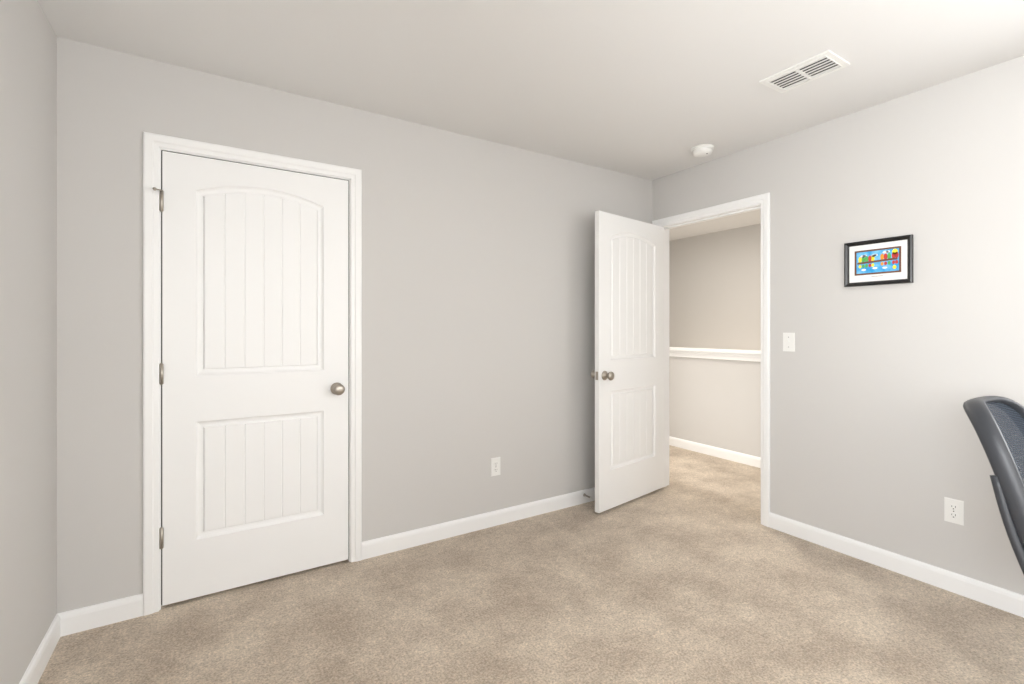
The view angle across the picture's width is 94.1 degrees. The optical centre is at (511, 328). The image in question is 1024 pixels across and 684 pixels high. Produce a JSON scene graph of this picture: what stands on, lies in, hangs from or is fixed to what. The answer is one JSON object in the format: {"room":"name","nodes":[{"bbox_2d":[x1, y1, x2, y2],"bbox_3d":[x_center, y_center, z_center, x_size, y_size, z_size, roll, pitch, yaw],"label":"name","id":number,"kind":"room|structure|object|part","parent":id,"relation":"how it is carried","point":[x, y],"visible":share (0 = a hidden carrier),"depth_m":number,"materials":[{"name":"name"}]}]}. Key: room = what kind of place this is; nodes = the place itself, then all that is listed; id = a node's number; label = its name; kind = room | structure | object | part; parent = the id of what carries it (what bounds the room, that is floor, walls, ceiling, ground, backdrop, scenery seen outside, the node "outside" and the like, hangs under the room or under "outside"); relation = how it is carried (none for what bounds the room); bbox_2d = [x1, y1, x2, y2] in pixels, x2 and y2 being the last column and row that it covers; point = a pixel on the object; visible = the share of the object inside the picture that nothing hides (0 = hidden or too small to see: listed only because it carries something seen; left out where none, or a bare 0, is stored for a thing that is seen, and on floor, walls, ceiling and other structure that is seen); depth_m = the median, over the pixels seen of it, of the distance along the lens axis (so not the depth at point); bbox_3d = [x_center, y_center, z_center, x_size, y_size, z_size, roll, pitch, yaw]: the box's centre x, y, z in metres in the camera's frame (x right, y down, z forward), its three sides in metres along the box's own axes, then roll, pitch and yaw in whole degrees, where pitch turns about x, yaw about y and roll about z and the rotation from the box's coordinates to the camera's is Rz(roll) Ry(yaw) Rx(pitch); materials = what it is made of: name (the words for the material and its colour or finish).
{"room":"home office","nodes":[
{"label":"home office","id":0,"kind":"room"},
{"bbox_2d":[0,0,56,683],"bbox_3d":[-1.310,0.030,0.974,0.115,2.440,2.445,0,0,-32],"label":"wall","id":1,"kind":"structure","parent":0,"point":[28,324],"depth_m":1.63,"materials":[{"name":"grey paint"}]},
{"bbox_2d":[19,610,70,683],"bbox_3d":[-0.851,1.204,0.368,0.014,0.092,3.730,0,0,-32],"label":"baseboard","id":2,"kind":"structure","parent":1,"relation":"attached to","point":[60,626],"depth_m":1.79,"materials":[{"name":"white paint"}]},
{"bbox_2d":[57,37,651,612],"bbox_3d":[-0.444,0.030,2.898,3.635,2.440,0.115,0,0,-32],"label":"wall","id":3,"kind":"structure","parent":0,"point":[478,304],"depth_m":2.69,"materials":[{"name":"grey paint"}]},
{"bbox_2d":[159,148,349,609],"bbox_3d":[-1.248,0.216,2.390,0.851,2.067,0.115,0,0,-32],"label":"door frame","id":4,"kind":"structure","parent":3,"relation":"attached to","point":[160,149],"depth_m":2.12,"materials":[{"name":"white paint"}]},
{"bbox_2d":[143,131,361,615],"bbox_3d":[-1.228,0.194,2.357,0.941,2.112,0.173,0,0,-32],"label":"door","id":5,"kind":"structure","parent":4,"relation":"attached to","point":[161,354],"depth_m":2.31,"materials":[{"name":"white wood"}]},
{"bbox_3d":[-1.241,0.220,2.349,0.840,2.030,0.173,0,0,-32],"label":"closet door","id":6,"kind":"part","parent":5,"relation":"part of","materials":[{"name":"white wood"}]},
{"bbox_2d":[362,487,594,559],"bbox_3d":[0.156,1.204,3.201,2.299,0.092,0.014,0,0,-32],"label":"baseboard","id":7,"kind":"structure","parent":3,"relation":"attached to","point":[412,538],"depth_m":2.93,"materials":[{"name":"white paint"}]},
{"bbox_2d":[491,457,499,475],"bbox_3d":[-0.103,0.878,3.041,0.070,0.114,0.008,0,0,-32],"label":"electrical outlet","id":8,"kind":"object","parent":3,"relation":"attached to","point":[495,466],"visible":1,"depth_m":3.04,"materials":[{"name":"white plastic"}]},
{"bbox_2d":[38,445,1023,683],"bbox_3d":[1.057,1.300,2.737,6.000,0.100,5.930,0,0,-32],"label":"floor","id":9,"kind":"structure","parent":0,"point":[695,571],"depth_m":2.07,"materials":[{"name":"beige carpet"}]},
{"bbox_2d":[963,396,1023,573],"bbox_3d":[1.973,0.753,1.465,0.690,0.994,0.854,0,0,-32],"label":"office chair","id":10,"kind":"object","parent":9,"relation":"on","point":[997,422],"visible":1,"depth_m":1.59,"materials":[{"name":"grey plastic"}]},
{"bbox_2d":[38,0,1023,240],"bbox_3d":[1.057,-1.240,2.737,6.000,0.100,5.930,0,0,-32],"label":"ceiling","id":11,"kind":"structure","parent":0,"point":[651,89],"depth_m":2.08,"materials":[{"name":"white paint"}]},
{"bbox_2d":[691,144,713,156],"bbox_3d":[1.252,-1.166,3.136,0.140,0.048,0.140,0,0,-32],"label":"smoke detector","id":12,"kind":"object","parent":11,"relation":"attached to","point":[702,150],"visible":1,"depth_m":3.09,"materials":[{"name":"white plastic"}]},
{"bbox_2d":[759,50,849,92],"bbox_3d":[1.351,-1.185,2.214,0.200,0.010,0.305,0,0,-32],"label":"ceiling vent","id":13,"kind":"object","parent":11,"relation":"in","point":[824,63],"visible":1,"depth_m":2.20,"materials":[{"name":"white metal"}]},
{"bbox_2d":[669,223,760,349],"bbox_3d":[2.931,0.030,5.280,0.115,2.440,3.400,0,0,-32],"label":"wall","id":14,"kind":"structure","parent":0,"point":[714,290],"depth_m":5.83,"materials":[{"name":"grey paint"}]},
{"bbox_2d":[669,356,760,456],"bbox_3d":[2.041,0.740,4.718,0.110,1.020,3.400,0,0,-32],"label":"wall","id":15,"kind":"structure","parent":0,"point":[715,402],"depth_m":4.67,"materials":[{"name":"grey paint"}]},
{"bbox_2d":[669,347,760,361],"bbox_3d":[2.041,0.247,4.718,0.170,0.095,3.400,0,0,-32],"label":"trim","id":16,"kind":"structure","parent":15,"relation":"on","point":[734,354],"depth_m":4.65,"materials":[{"name":"white paint"}]},
{"bbox_2d":[669,436,760,467],"bbox_3d":[1.989,1.204,4.685,0.014,0.092,3.400,0,0,-32],"label":"baseboard","id":17,"kind":"structure","parent":15,"relation":"attached to","point":[730,455],"depth_m":4.65,"materials":[{"name":"white paint"}]},
{"bbox_2d":[652,56,1023,594],"bbox_3d":[1.643,0.030,3.107,0.115,2.440,5.930,0,0,-32],"label":"wall","id":18,"kind":"structure","parent":0,"point":[875,440],"depth_m":2.45,"materials":[{"name":"grey paint"}]},
{"bbox_2d":[652,192,769,526],"bbox_3d":[1.430,0.216,3.444,0.115,2.067,0.851,0,0,-32],"label":"door frame","id":19,"kind":"structure","parent":18,"relation":"in","point":[666,320],"depth_m":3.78,"materials":[{"name":"white paint"}]},
{"bbox_2d":[591,211,663,512],"bbox_3d":[0.888,0.220,3.458,0.806,2.030,0.235,0,0,-32],"label":"room door","id":20,"kind":"structure","parent":19,"relation":"attached to","point":[627,374],"depth_m":3.42,"materials":[{"name":"white paint"}]},
{"bbox_2d":[783,333,794,351],"bbox_3d":[1.688,0.080,2.913,0.015,0.114,0.070,0,0,-32],"label":"light switch","id":21,"kind":"object","parent":18,"relation":"attached to","point":[788,341],"visible":1,"depth_m":2.91,"materials":[{"name":"white plastic"}]},
{"bbox_2d":[844,234,912,286],"bbox_3d":[1.931,-0.353,2.522,0.022,0.241,0.302,0,0,-32],"label":"picture frame","id":22,"kind":"object","parent":18,"relation":"attached to","point":[884,261],"visible":0.98,"depth_m":2.51,"materials":[{"name":"black"}]},
{"bbox_2d":[769,512,1023,617],"bbox_3d":[2.360,1.204,1.850,0.014,0.092,2.748,0,0,-32],"label":"baseboard","id":23,"kind":"structure","parent":18,"relation":"attached to","point":[991,595],"depth_m":2.41,"materials":[{"name":"white paint"}]},
{"bbox_2d":[944,497,963,525],"bbox_3d":[2.100,0.866,2.267,0.008,0.114,0.070,0,0,-32],"label":"electrical outlet","id":24,"kind":"object","parent":18,"relation":"attached to","point":[953,510],"visible":1,"depth_m":2.26,"materials":[{"name":"white plastic"}]}
]}

